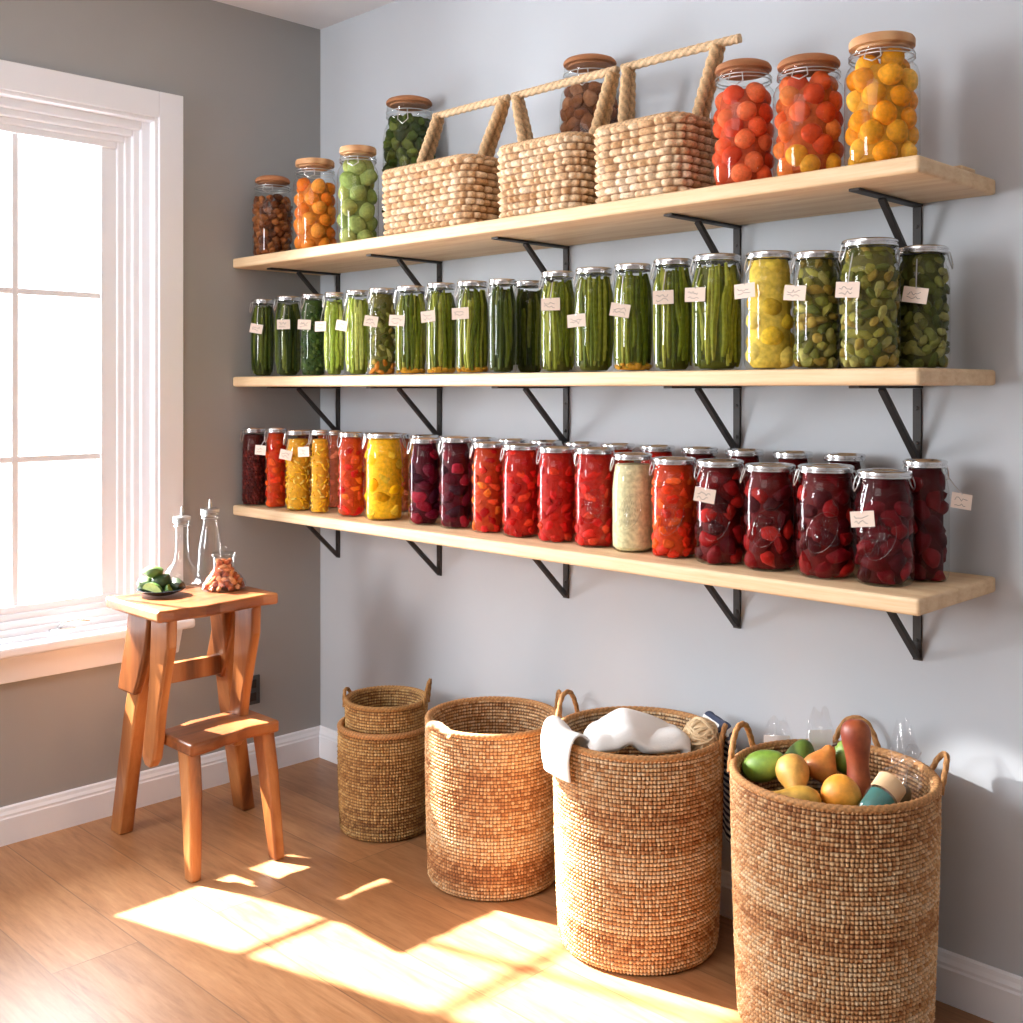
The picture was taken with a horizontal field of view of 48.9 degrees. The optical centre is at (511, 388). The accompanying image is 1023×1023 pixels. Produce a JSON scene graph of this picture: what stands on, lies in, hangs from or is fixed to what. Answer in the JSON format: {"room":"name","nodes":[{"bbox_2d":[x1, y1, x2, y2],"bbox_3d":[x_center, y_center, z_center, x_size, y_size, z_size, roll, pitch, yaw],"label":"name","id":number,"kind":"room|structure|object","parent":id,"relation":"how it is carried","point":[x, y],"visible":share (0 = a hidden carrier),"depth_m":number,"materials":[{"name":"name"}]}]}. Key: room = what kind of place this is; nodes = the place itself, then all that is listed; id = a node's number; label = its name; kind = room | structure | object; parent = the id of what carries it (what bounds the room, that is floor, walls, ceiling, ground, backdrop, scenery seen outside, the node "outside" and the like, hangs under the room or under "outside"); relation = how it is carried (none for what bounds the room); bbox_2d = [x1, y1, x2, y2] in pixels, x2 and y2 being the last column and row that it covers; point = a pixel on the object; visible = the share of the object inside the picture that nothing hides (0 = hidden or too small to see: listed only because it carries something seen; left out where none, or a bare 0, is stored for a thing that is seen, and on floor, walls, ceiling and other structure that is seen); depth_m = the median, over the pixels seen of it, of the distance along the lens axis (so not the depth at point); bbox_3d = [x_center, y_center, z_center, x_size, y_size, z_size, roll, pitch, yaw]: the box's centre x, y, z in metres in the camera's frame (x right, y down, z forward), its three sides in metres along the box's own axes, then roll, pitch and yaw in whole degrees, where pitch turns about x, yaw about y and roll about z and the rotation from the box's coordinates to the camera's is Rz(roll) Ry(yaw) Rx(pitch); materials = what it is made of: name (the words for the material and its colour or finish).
{"room":"pantry","nodes":[
{"label":"pantry","id":0,"kind":"room"},
{"bbox_2d":[0,0,319,806],"bbox_3d":[-2.114,0.013,2.287,0.140,2.374,4.320,0,0,45],"label":"wall","id":1,"kind":"structure","parent":0,"point":[248,82],"depth_m":3.40,"materials":[{"name":"paint"}]},
{"bbox_2d":[0,59,194,684],"bbox_3d":[-1.325,-0.043,3.029,0.192,1.635,0.945,0,0,45],"label":"window","id":2,"kind":"structure","parent":1,"relation":"in","point":[136,133],"depth_m":3.25,"materials":[{"name":"white paint"}]},
{"bbox_2d":[0,725,319,846],"bbox_3d":[-2.101,1.151,2.189,0.016,0.098,4.200,0,0,45],"label":"baseboard","id":3,"kind":"structure","parent":1,"relation":"attached to","point":[32,818],"depth_m":3.16,"materials":[{"name":"white paint"}]},
{"bbox_2d":[214,0,396,29],"bbox_3d":[-0.555,-1.214,0.735,4.540,0.080,4.320,0,0,45],"label":"ceiling","id":4,"kind":"structure","parent":0,"point":[318,14],"depth_m":3.48,"materials":[{"name":"paint"}]},
{"bbox_2d":[0,757,992,1022],"bbox_3d":[-0.555,1.225,0.735,4.540,0.050,4.320,0,0,45],"label":"floor","id":5,"kind":"structure","parent":0,"point":[98,924],"depth_m":2.46,"materials":[{"name":"brown wood"}]},
{"bbox_2d":[106,583,283,882],"bbox_3d":[-0.828,0.868,2.956,0.428,0.664,0.455,0,0,-31],"label":"step stool","id":6,"kind":"object","parent":5,"relation":"on","point":[149,667],"visible":0.97,"depth_m":2.90,"materials":[{"name":"brown wood"}]},
{"bbox_2d":[201,549,244,591],"bbox_3d":[-0.770,0.479,3.013,0.116,0.119,0.116,0,0,-2],"label":"jar","id":7,"kind":"object","parent":6,"relation":"on","point":[223,574],"visible":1,"depth_m":2.99,"materials":[{"name":"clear glass"}]},
{"bbox_2d":[337,716,425,841],"bbox_3d":[-0.346,1.054,3.085,0.262,0.288,0.261,0,0,29],"label":"basket","id":8,"kind":"object","parent":5,"relation":"on","point":[381,782],"visible":0.74,"depth_m":2.97,"materials":[{"name":"wicker"}]},
{"bbox_2d":[342,678,431,733],"bbox_3d":[-0.343,0.990,3.086,0.236,0.395,0.236,0,0,45],"label":"basket","id":9,"kind":"object","parent":8,"relation":"in","point":[385,709],"visible":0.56,"depth_m":3.02,"materials":[{"name":"wicker"}]},
{"bbox_2d":[424,689,561,900],"bbox_3d":[-0.046,0.974,2.780,0.339,0.449,0.339,0,0,22],"label":"basket","id":10,"kind":"object","parent":5,"relation":"on","point":[489,798],"visible":0.86,"depth_m":2.64,"materials":[{"name":"wicker"}]},
{"bbox_2d":[553,689,727,975],"bbox_3d":[0.275,0.942,2.459,0.374,0.512,0.373,0,0,-21],"label":"basket","id":11,"kind":"object","parent":5,"relation":"on","point":[638,841],"visible":0.89,"depth_m":2.30,"materials":[{"name":"wicker"}]},
{"bbox_2d":[541,716,588,782],"bbox_3d":[0.112,0.767,2.407,0.095,0.098,0.166,0,0,-22],"label":"cloth","id":12,"kind":"object","parent":11,"relation":"hanging from","point":[557,738],"visible":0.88,"depth_m":2.36,"materials":[{"name":"white fabric"}]},
{"bbox_2d":[583,708,690,753],"bbox_3d":[0.265,0.744,2.416,0.234,0.096,0.154,0,0,-10],"label":"folded towel","id":13,"kind":"object","parent":11,"relation":"in","point":[620,728],"visible":0.98,"depth_m":2.36,"materials":[{"name":"white fabric"}]},
{"bbox_2d":[682,717,718,751],"bbox_3d":[0.406,0.744,2.407,0.080,0.080,0.078,0,0,45],"label":"yarn ball","id":14,"kind":"object","parent":11,"relation":"in","point":[702,732],"visible":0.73,"depth_m":2.38,"materials":[{"name":"fabric"}]},
{"bbox_2d":[702,711,737,842],"bbox_3d":[0.455,0.863,2.467,0.073,0.275,0.169,0,0,-2],"label":"striped towel","id":15,"kind":"object","parent":11,"relation":"hanging from","point":[717,720],"visible":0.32,"depth_m":2.49,"materials":[{"name":"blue fabric"}]},
{"bbox_2d":[726,715,949,1022],"bbox_3d":[0.609,0.932,2.135,0.389,0.532,0.390,0,0,-23],"label":"basket","id":16,"kind":"object","parent":5,"relation":"on","point":[836,907],"visible":0.95,"depth_m":1.98,"materials":[{"name":"wicker"}]},
{"bbox_2d":[742,750,783,782],"bbox_3d":[0.495,0.738,2.198,0.088,0.064,0.057,0,0,18],"label":"mango","id":17,"kind":"object","parent":16,"relation":"in","point":[759,766],"visible":0.71,"depth_m":2.18,"materials":[{"name":"food"}]},
{"bbox_2d":[773,785,821,802],"bbox_3d":[0.509,0.756,2.056,0.111,0.061,0.059,0,0,3],"label":"pear","id":18,"kind":"object","parent":16,"relation":"in","point":[802,792],"visible":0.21,"depth_m":2.04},
{"bbox_2d":[775,754,809,787],"bbox_3d":[0.530,0.737,2.131,0.063,0.083,0.085,0,0,26],"label":"pear","id":19,"kind":"object","parent":18,"relation":"on","point":[791,770],"visible":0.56,"depth_m":2.12,"materials":[{"name":"food"}]},
{"bbox_2d":[808,729,832,750],"bbox_3d":[0.626,0.727,2.278,0.072,0.165,0.038,0,0,-6],"label":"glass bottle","id":20,"kind":"object","parent":16,"relation":"attached to","point":[818,739],"visible":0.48,"depth_m":2.28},
{"bbox_2d":[804,743,836,782],"bbox_3d":[0.595,0.723,2.171,0.064,0.077,0.062,0,0,30],"label":"pear","id":21,"kind":"object","parent":16,"relation":"in","point":[821,763],"visible":0.87,"depth_m":2.15,"materials":[{"name":"food"}]},
{"bbox_2d":[821,774,861,805],"bbox_3d":[0.601,0.741,2.055,0.070,0.070,0.070,0,0,-23],"label":"orange","id":22,"kind":"object","parent":16,"relation":"in","point":[840,789],"visible":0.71,"depth_m":2.03,"materials":[{"name":"food"}]},
{"bbox_2d":[841,719,870,799],"bbox_3d":[0.658,0.712,2.144,0.057,0.160,0.068,0,0,-14],"label":"squash","id":23,"kind":"object","parent":16,"relation":"in","point":[855,733],"visible":0.69,"depth_m":2.12,"materials":[{"name":"food"}]},
{"bbox_2d":[857,744,920,805],"bbox_3d":[0.689,0.720,2.038,0.171,0.122,0.057,0,0,-38],"label":"bottle","id":24,"kind":"object","parent":16,"relation":"in","point":[875,796],"visible":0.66,"depth_m":2.00,"materials":[{"name":"teal glass"}]},
{"bbox_2d":[320,0,1022,976],"bbox_3d":[0.976,0.013,2.173,4.400,2.374,0.120,0,0,45],"label":"wall","id":25,"kind":"structure","parent":0,"point":[492,624],"depth_m":2.54,"materials":[{"name":"paint"}]},
{"bbox_2d":[267,387,340,429],"bbox_3d":[-0.647,0.072,3.520,0.022,0.154,0.262,0,0,45],"label":"shelf bracket","id":26,"kind":"object","parent":25,"relation":"attached to","point":[311,403],"visible":0.72,"depth_m":3.57,"materials":[{"name":"black metal"}]},
{"bbox_2d":[267,268,340,307],"bbox_3d":[-0.647,-0.290,3.520,0.022,0.154,0.262,0,0,45],"label":"shelf bracket","id":27,"kind":"object","parent":25,"relation":"attached to","point":[299,272],"visible":0.66,"depth_m":3.53,"materials":[{"name":"black metal"}]},
{"bbox_2d":[366,254,441,300],"bbox_3d":[-0.300,-0.290,3.174,0.022,0.154,0.262,0,0,45],"label":"shelf bracket","id":28,"kind":"object","parent":25,"relation":"attached to","point":[400,261],"visible":0.59,"depth_m":3.19,"materials":[{"name":"black metal"}]},
{"bbox_2d":[366,387,441,435],"bbox_3d":[-0.300,0.072,3.174,0.022,0.154,0.262,0,0,45],"label":"shelf bracket","id":29,"kind":"object","parent":25,"relation":"attached to","point":[400,390],"visible":0.73,"depth_m":3.23,"materials":[{"name":"black metal"}]},
{"bbox_2d":[406,540,441,575],"bbox_3d":[-0.300,0.466,3.174,0.022,0.154,0.262,0,0,45],"label":"shelf bracket","id":30,"kind":"object","parent":25,"relation":"attached to","point":[438,570],"visible":0.38,"depth_m":3.24,"materials":[{"name":"black metal"}]},
{"bbox_2d":[491,237,569,282],"bbox_3d":[0.051,-0.290,2.825,0.022,0.154,0.262,0,0,45],"label":"shelf bracket","id":31,"kind":"object","parent":25,"relation":"attached to","point":[526,244],"visible":0.55,"depth_m":2.84,"materials":[{"name":"black metal"}]},
{"bbox_2d":[491,386,569,445],"bbox_3d":[0.051,0.072,2.825,0.022,0.154,0.262,0,0,45],"label":"shelf bracket","id":32,"kind":"object","parent":25,"relation":"attached to","point":[564,437],"visible":0.89,"depth_m":2.88,"materials":[{"name":"black metal"}]},
{"bbox_2d":[532,559,568,597],"bbox_3d":[0.051,0.466,2.825,0.022,0.154,0.262,0,0,45],"label":"shelf bracket","id":33,"kind":"object","parent":25,"relation":"attached to","point":[564,591],"visible":0.41,"depth_m":2.89,"materials":[{"name":"black metal"}]},
{"bbox_2d":[233,155,994,275],"bbox_3d":[0.034,-0.383,2.795,2.183,0.030,0.327,0,0,45],"label":"wall shelf","id":34,"kind":"object","parent":25,"relation":"attached to","point":[915,178],"visible":0.98,"depth_m":2.40,"materials":[{"name":"brown wood"}]},
{"bbox_2d":[252,175,292,255],"bbox_3d":[-0.728,-0.520,3.433,0.125,0.251,0.121,0,0,41],"label":"jar","id":35,"kind":"object","parent":34,"relation":"on","point":[271,222],"visible":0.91,"depth_m":3.39,"materials":[{"name":"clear glass"}]},
{"bbox_2d":[293,157,336,248],"bbox_3d":[-0.572,-0.527,3.277,0.128,0.271,0.128,0,0,-34],"label":"jar","id":36,"kind":"object","parent":34,"relation":"on","point":[315,213],"visible":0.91,"depth_m":3.23,"materials":[{"name":"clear glass"}]},
{"bbox_2d":[337,145,378,241],"bbox_3d":[-0.428,-0.528,3.130,0.118,0.281,0.119,0,0,45],"label":"jar","id":37,"kind":"object","parent":34,"relation":"on","point":[356,193],"visible":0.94,"depth_m":3.09,"materials":[{"name":"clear glass"}]},
{"bbox_2d":[382,95,435,235],"bbox_3d":[-0.293,-0.613,3.233,0.157,0.439,0.158,0,0,45],"label":"jar","id":38,"kind":"object","parent":34,"relation":"on","point":[404,139],"visible":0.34,"depth_m":3.18,"materials":[{"name":"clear glass"}]},
{"bbox_2d":[381,94,510,235],"bbox_3d":[-0.149,-0.562,2.909,0.403,0.326,0.218,0,0,45],"label":"basket","id":39,"kind":"object","parent":34,"relation":"on","point":[428,193],"visible":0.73,"depth_m":2.80,"materials":[{"name":"wicker"}]},
{"bbox_2d":[496,66,619,217],"bbox_3d":[0.100,-0.562,2.618,0.330,0.326,0.157,0,0,45],"label":"basket","id":40,"kind":"object","parent":34,"relation":"on","point":[554,171],"visible":0.84,"depth_m":2.55,"materials":[{"name":"wicker"}]},
{"bbox_2d":[559,53,618,132],"bbox_3d":[0.191,-0.600,2.757,0.153,0.417,0.151,0,0,32],"label":"jar","id":41,"kind":"object","parent":34,"relation":"on","point":[579,105],"visible":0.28,"depth_m":2.71,"materials":[{"name":"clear glass"}]},
{"bbox_2d":[594,33,741,203],"bbox_3d":[0.349,-0.562,2.413,0.334,0.326,0.218,0,0,45],"label":"basket","id":42,"kind":"object","parent":34,"relation":"on","point":[664,152],"visible":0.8,"depth_m":2.35,"materials":[{"name":"wicker"}]},
{"bbox_2d":[711,58,775,184],"bbox_3d":[0.465,-0.525,2.255,0.127,0.256,0.127,0,0,-26],"label":"jar","id":43,"kind":"object","parent":34,"relation":"on","point":[743,127],"visible":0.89,"depth_m":2.21,"materials":[{"name":"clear glass"}]},
{"bbox_2d":[773,53,844,175],"bbox_3d":[0.568,-0.514,2.152,0.134,0.234,0.134,0,0,4],"label":"jar","id":44,"kind":"object","parent":34,"relation":"on","point":[808,121],"visible":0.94,"depth_m":2.11,"materials":[{"name":"clear glass"}]},
{"bbox_2d":[844,30,919,164],"bbox_3d":[0.673,-0.515,2.047,0.132,0.239,0.132,0,0,4],"label":"jar","id":45,"kind":"object","parent":34,"relation":"on","point":[882,99],"visible":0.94,"depth_m":2.00,"materials":[{"name":"clear glass"}]},
{"bbox_2d":[233,500,994,615],"bbox_3d":[0.034,0.373,2.795,2.183,0.030,0.327,0,0,45],"label":"wall shelf","id":46,"kind":"object","parent":25,"relation":"attached to","point":[921,597],"visible":0.77,"depth_m":2.30,"materials":[{"name":"brown wood"}]},
{"bbox_2d":[240,428,266,504],"bbox_3d":[-0.790,0.239,3.455,0.076,0.236,0.076,0,0,2],"label":"jar","id":47,"kind":"object","parent":46,"relation":"on","point":[254,465],"visible":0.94,"depth_m":3.43,"materials":[{"name":"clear glass"}]},
{"bbox_2d":[255,427,287,506],"bbox_3d":[-0.714,0.238,3.375,0.065,0.239,0.093,0,0,45],"label":"jar","id":48,"kind":"object","parent":46,"relation":"on","point":[275,493],"visible":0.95,"depth_m":3.36,"materials":[{"name":"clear glass"}]},
{"bbox_2d":[279,430,312,509],"bbox_3d":[-0.629,0.240,3.302,0.076,0.235,0.086,0,0,14],"label":"jar","id":49,"kind":"object","parent":46,"relation":"on","point":[297,478],"visible":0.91,"depth_m":3.28,"materials":[{"name":"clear glass"}]},
{"bbox_2d":[298,430,331,512],"bbox_3d":[-0.559,0.238,3.228,0.062,0.238,0.086,0,0,45],"label":"jar","id":50,"kind":"object","parent":46,"relation":"on","point":[320,492],"visible":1,"depth_m":3.21,"materials":[{"name":"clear glass"}]},
{"bbox_2d":[323,430,342,506],"bbox_3d":[-0.533,0.242,3.379,0.060,0.231,0.060,0,0,6],"label":"jar","id":51,"kind":"object","parent":46,"relation":"on","point":[333,470],"visible":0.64,"depth_m":3.36,"materials":[{"name":"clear glass"}]},
{"bbox_2d":[337,432,364,515],"bbox_3d":[-0.450,0.240,3.156,0.076,0.235,0.076,0,0,0],"label":"jar","id":52,"kind":"object","parent":46,"relation":"on","point":[350,455],"visible":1,"depth_m":3.13,"materials":[{"name":"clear glass"}]},
{"bbox_2d":[362,432,405,520],"bbox_3d":[-0.348,0.239,3.076,0.110,0.236,0.118,0,0,45],"label":"jar","id":53,"kind":"object","parent":46,"relation":"on","point":[383,495],"visible":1,"depth_m":3.04,"materials":[{"name":"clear glass"}]},
{"bbox_2d":[398,433,411,510],"bbox_3d":[-0.331,0.244,3.270,0.088,0.226,0.088,0,0,45],"label":"jar","id":54,"kind":"object","parent":46,"relation":"on","point":[406,501],"visible":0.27,"depth_m":3.24,"materials":[{"name":"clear glass"}]},
{"bbox_2d":[407,437,442,523],"bbox_3d":[-0.229,0.244,2.970,0.088,0.227,0.088,0,0,27],"label":"jar","id":55,"kind":"object","parent":46,"relation":"on","point":[424,481],"visible":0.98,"depth_m":2.94,"materials":[{"name":"clear glass"}]},
{"bbox_2d":[438,436,472,527],"bbox_3d":[-0.143,0.241,2.892,0.088,0.233,0.088,0,0,20],"label":"jar","id":56,"kind":"object","parent":46,"relation":"on","point":[455,487],"visible":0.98,"depth_m":2.86,"materials":[{"name":"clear glass"}]},
{"bbox_2d":[469,441,505,531],"bbox_3d":[-0.059,0.245,2.808,0.084,0.224,0.085,0,0,45],"label":"jar","id":57,"kind":"object","parent":46,"relation":"on","point":[487,479],"visible":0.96,"depth_m":2.78,"materials":[{"name":"clear glass"}]},
{"bbox_2d":[500,443,540,537],"bbox_3d":[0.023,0.246,2.727,0.093,0.223,0.098,0,0,45],"label":"jar","id":58,"kind":"object","parent":46,"relation":"on","point":[520,492],"visible":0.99,"depth_m":2.69,"materials":[{"name":"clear glass"}]},
{"bbox_2d":[536,446,577,542],"bbox_3d":[0.107,0.247,2.644,0.094,0.221,0.094,0,0,10],"label":"jar","id":59,"kind":"object","parent":46,"relation":"on","point":[556,500],"visible":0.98,"depth_m":2.61,"materials":[{"name":"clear glass"}]},
{"bbox_2d":[574,447,615,547],"bbox_3d":[0.190,0.246,2.560,0.096,0.223,0.097,0,0,20],"label":"jar","id":60,"kind":"object","parent":46,"relation":"on","point":[594,478],"visible":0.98,"depth_m":2.52,"materials":[{"name":"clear glass"}]},
{"bbox_2d":[610,452,655,552],"bbox_3d":[0.267,0.250,2.482,0.092,0.215,0.093,0,0,45],"label":"jar","id":61,"kind":"object","parent":46,"relation":"on","point":[632,482],"visible":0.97,"depth_m":2.44,"materials":[{"name":"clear glass"}]},
{"bbox_2d":[640,444,675,486],"bbox_3d":[0.338,0.244,2.604,0.088,0.226,0.088,0,0,-39],"label":"jar","id":62,"kind":"object","parent":46,"relation":"on","point":[657,450],"visible":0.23,"depth_m":2.57,"materials":[{"name":"clear glass"}]},
{"bbox_2d":[649,456,698,558],"bbox_3d":[0.346,0.253,2.401,0.100,0.210,0.101,0,0,40],"label":"jar","id":63,"kind":"object","parent":46,"relation":"on","point":[674,482],"visible":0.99,"depth_m":2.36,"materials":[{"name":"clear glass"}]},
{"bbox_2d":[681,446,717,545],"bbox_3d":[0.421,0.244,2.521,0.088,0.226,0.088,0,0,45],"label":"jar","id":64,"kind":"object","parent":46,"relation":"on","point":[698,452],"visible":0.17,"depth_m":2.49,"materials":[{"name":"clear glass"}]},
{"bbox_2d":[693,458,745,564],"bbox_3d":[0.427,0.252,2.307,0.104,0.211,0.114,0,0,12],"label":"jar","id":65,"kind":"object","parent":46,"relation":"on","point":[718,491],"visible":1,"depth_m":2.27,"materials":[{"name":"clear glass"}]},
{"bbox_2d":[725,448,763,552],"bbox_3d":[0.505,0.244,2.438,0.088,0.226,0.088,0,0,45],"label":"jar","id":66,"kind":"object","parent":46,"relation":"on","point":[748,455],"visible":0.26,"depth_m":2.41,"materials":[{"name":"clear glass"}]},
{"bbox_2d":[740,462,800,571],"bbox_3d":[0.512,0.254,2.231,0.106,0.208,0.107,0,0,40],"label":"jar","id":67,"kind":"object","parent":46,"relation":"on","point":[768,543],"visible":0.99,"depth_m":2.19,"materials":[{"name":"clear glass"}]},
{"bbox_2d":[773,450,812,558],"bbox_3d":[0.589,0.244,2.354,0.088,0.226,0.088,0,0,45],"label":"jar","id":68,"kind":"object","parent":46,"relation":"on","point":[796,457],"visible":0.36,"depth_m":2.32,"materials":[{"name":"clear glass"}]},
{"bbox_2d":[793,463,857,579],"bbox_3d":[0.599,0.252,2.144,0.113,0.212,0.112,0,0,-40],"label":"jar","id":69,"kind":"object","parent":46,"relation":"on","point":[826,494],"visible":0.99,"depth_m":2.10,"materials":[{"name":"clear glass"}]},
{"bbox_2d":[824,452,865,564],"bbox_3d":[0.672,0.244,2.271,0.088,0.226,0.088,0,0,45],"label":"jar","id":70,"kind":"object","parent":46,"relation":"on","point":[854,459],"visible":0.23,"depth_m":2.24,"materials":[{"name":"clear glass"}]},
{"bbox_2d":[850,468,915,586],"bbox_3d":[0.677,0.254,2.056,0.104,0.208,0.119,0,0,45],"label":"jar","id":71,"kind":"object","parent":46,"relation":"on","point":[883,513],"visible":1,"depth_m":2.02,"materials":[{"name":"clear glass"}]},
{"bbox_2d":[902,458,972,581],"bbox_3d":[0.786,0.245,2.094,0.120,0.224,0.090,0,0,45],"label":"jar","id":72,"kind":"object","parent":46,"relation":"on","point":[928,540],"visible":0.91,"depth_m":2.08,"materials":[{"name":"clear glass"}]},
{"bbox_2d":[233,368,994,386],"bbox_3d":[0.034,-0.020,2.795,2.183,0.030,0.327,0,0,45],"label":"wall shelf","id":73,"kind":"object","parent":25,"relation":"attached to","point":[851,376],"visible":1,"depth_m":2.29,"materials":[{"name":"brown wood"}]},
{"bbox_2d":[249,299,276,376],"bbox_3d":[-0.765,-0.154,3.455,0.074,0.237,0.088,0,0,4],"label":"jar","id":74,"kind":"object","parent":73,"relation":"on","point":[262,321],"visible":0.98,"depth_m":3.44,"materials":[{"name":"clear glass"}]},
{"bbox_2d":[273,296,301,375],"bbox_3d":[-0.668,-0.155,3.359,0.080,0.238,0.095,0,0,-3],"label":"jar","id":75,"kind":"object","parent":73,"relation":"on","point":[288,336],"visible":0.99,"depth_m":3.34,"materials":[{"name":"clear glass"}]},
{"bbox_2d":[298,294,325,375],"bbox_3d":[-0.578,-0.154,3.271,0.073,0.237,0.083,0,0,1],"label":"jar","id":76,"kind":"object","parent":73,"relation":"on","point":[312,342],"visible":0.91,"depth_m":3.25,"materials":[{"name":"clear glass"}]},
{"bbox_2d":[315,292,346,374],"bbox_3d":[-0.508,-0.154,3.198,0.061,0.236,0.081,0,0,45],"label":"jar","id":77,"kind":"object","parent":73,"relation":"on","point":[334,340],"visible":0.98,"depth_m":3.18,"materials":[{"name":"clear glass"}]},
{"bbox_2d":[335,290,370,374],"bbox_3d":[-0.431,-0.153,3.121,0.071,0.235,0.092,0,0,45],"label":"jar","id":78,"kind":"object","parent":73,"relation":"on","point":[356,332],"visible":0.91,"depth_m":3.10,"materials":[{"name":"clear glass"}]},
{"bbox_2d":[363,288,396,374],"bbox_3d":[-0.351,-0.153,3.045,0.079,0.234,0.089,0,0,10],"label":"jar","id":79,"kind":"object","parent":73,"relation":"on","point":[382,344],"visible":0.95,"depth_m":3.02,"materials":[{"name":"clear glass"}]},
{"bbox_2d":[389,285,428,374],"bbox_3d":[-0.266,-0.152,2.960,0.084,0.232,0.093,0,0,18],"label":"jar","id":80,"kind":"object","parent":73,"relation":"on","point":[410,338],"visible":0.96,"depth_m":2.93,"materials":[{"name":"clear glass"}]},
{"bbox_2d":[420,282,457,373],"bbox_3d":[-0.181,-0.152,2.876,0.079,0.232,0.087,0,0,17],"label":"jar","id":81,"kind":"object","parent":73,"relation":"on","point":[441,329],"visible":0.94,"depth_m":2.85,"materials":[{"name":"clear glass"}]},
{"bbox_2d":[452,280,489,373],"bbox_3d":[-0.098,-0.150,2.793,0.083,0.229,0.092,0,0,11],"label":"jar","id":82,"kind":"object","parent":73,"relation":"on","point":[470,315],"visible":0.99,"depth_m":2.77,"materials":[{"name":"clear glass"}]},
{"bbox_2d":[488,278,516,372],"bbox_3d":[-0.021,-0.149,2.722,0.071,0.227,0.071,0,0,5],"label":"jar","id":83,"kind":"object","parent":73,"relation":"on","point":[502,316],"visible":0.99,"depth_m":2.70,"materials":[{"name":"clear glass"}]},
{"bbox_2d":[513,280,545,372],"bbox_3d":[0.046,-0.151,2.803,0.080,0.230,0.084,0,0,45],"label":"jar","id":84,"kind":"object","parent":73,"relation":"on","point":[528,303],"visible":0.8,"depth_m":2.77,"materials":[{"name":"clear glass"}]},
{"bbox_2d":[539,270,576,372],"bbox_3d":[0.106,-0.152,2.588,0.083,0.232,0.095,0,0,14],"label":"jar","id":85,"kind":"object","parent":73,"relation":"on","point":[557,300],"visible":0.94,"depth_m":2.56,"materials":[{"name":"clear glass"}]},
{"bbox_2d":[567,267,614,371],"bbox_3d":[0.184,-0.152,2.513,0.092,0.232,0.099,0,0,24],"label":"jar","id":86,"kind":"object","parent":73,"relation":"on","point":[593,324],"visible":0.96,"depth_m":2.48,"materials":[{"name":"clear glass"}]},
{"bbox_2d":[609,263,654,371],"bbox_3d":[0.260,-0.152,2.432,0.086,0.232,0.101,0,0,29],"label":"jar","id":87,"kind":"object","parent":73,"relation":"on","point":[631,307],"visible":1,"depth_m":2.40,"materials":[{"name":"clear glass"}]},
{"bbox_2d":[650,258,694,370],"bbox_3d":[0.333,-0.153,2.356,0.088,0.234,0.108,0,0,45],"label":"jar","id":88,"kind":"object","parent":73,"relation":"on","point":[672,316],"visible":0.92,"depth_m":2.33,"materials":[{"name":"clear glass"}]},
{"bbox_2d":[685,253,742,370],"bbox_3d":[0.415,-0.153,2.283,0.104,0.234,0.111,0,0,24],"label":"jar","id":89,"kind":"object","parent":73,"relation":"on","point":[716,312],"visible":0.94,"depth_m":2.25,"materials":[{"name":"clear glass"}]},
{"bbox_2d":[734,250,795,369],"bbox_3d":[0.502,-0.150,2.197,0.102,0.229,0.105,0,0,35],"label":"jar","id":90,"kind":"object","parent":73,"relation":"on","point":[768,341],"visible":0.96,"depth_m":2.16,"materials":[{"name":"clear glass"}]},
{"bbox_2d":[783,250,841,368],"bbox_3d":[0.571,-0.146,2.123,0.087,0.221,0.099,0,0,45],"label":"jar","id":91,"kind":"object","parent":73,"relation":"on","point":[816,309],"visible":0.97,"depth_m":2.10,"materials":[{"name":"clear glass"}]},
{"bbox_2d":[835,237,900,368],"bbox_3d":[0.646,-0.153,2.045,0.106,0.234,0.122,0,0,45],"label":"jar","id":92,"kind":"object","parent":73,"relation":"on","point":[867,291],"visible":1,"depth_m":2.01,"materials":[{"name":"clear glass"}]},
{"bbox_2d":[894,244,953,367],"bbox_3d":[0.754,-0.148,2.074,0.096,0.225,0.114,0,0,41],"label":"jar","id":93,"kind":"object","parent":73,"relation":"on","point":[925,318],"visible":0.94,"depth_m":2.04,"materials":[{"name":"clear glass"}]},
{"bbox_2d":[319,725,1022,1022],"bbox_3d":[0.928,1.151,2.125,4.400,0.098,0.016,0,0,45],"label":"baseboard","id":94,"kind":"structure","parent":25,"relation":"attached to","point":[990,993],"depth_m":2.17,"materials":[{"name":"white paint"}]},
{"bbox_2d":[664,386,741,447],"bbox_3d":[0.420,0.072,2.457,0.022,0.154,0.262,0,0,45],"label":"shelf bracket","id":95,"kind":"object","parent":25,"relation":"attached to","point":[735,442],"visible":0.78,"depth_m":2.52,"materials":[{"name":"black metal"}]},
{"bbox_2d":[664,213,741,281],"bbox_3d":[0.420,-0.290,2.457,0.022,0.154,0.262,0,0,45],"label":"shelf bracket","id":96,"kind":"object","parent":25,"relation":"attached to","point":[699,222],"visible":0.62,"depth_m":2.47,"materials":[{"name":"black metal"}]},
{"bbox_2d":[704,585,740,628],"bbox_3d":[0.420,0.466,2.457,0.022,0.154,0.262,0,0,45],"label":"shelf bracket","id":97,"kind":"object","parent":25,"relation":"attached to","point":[734,618],"visible":0.42,"depth_m":2.53,"materials":[{"name":"black metal"}]},
{"bbox_2d":[849,386,922,457],"bbox_3d":[0.721,0.072,2.158,0.022,0.154,0.262,0,0,45],"label":"shelf bracket","id":98,"kind":"object","parent":25,"relation":"attached to","point":[914,447],"visible":0.87,"depth_m":2.22,"materials":[{"name":"black metal"}]},
{"bbox_2d":[849,188,922,247],"bbox_3d":[0.721,-0.290,2.158,0.022,0.154,0.262,0,0,45],"label":"shelf bracket","id":99,"kind":"object","parent":25,"relation":"attached to","point":[883,199],"visible":0.71,"depth_m":2.18,"materials":[{"name":"black metal"}]},
{"bbox_2d":[886,611,921,660],"bbox_3d":[0.721,0.466,2.158,0.022,0.154,0.262,0,0,45],"label":"shelf bracket","id":100,"kind":"object","parent":25,"relation":"attached to","point":[914,647],"visible":0.41,"depth_m":2.23,"materials":[{"name":"black metal"}]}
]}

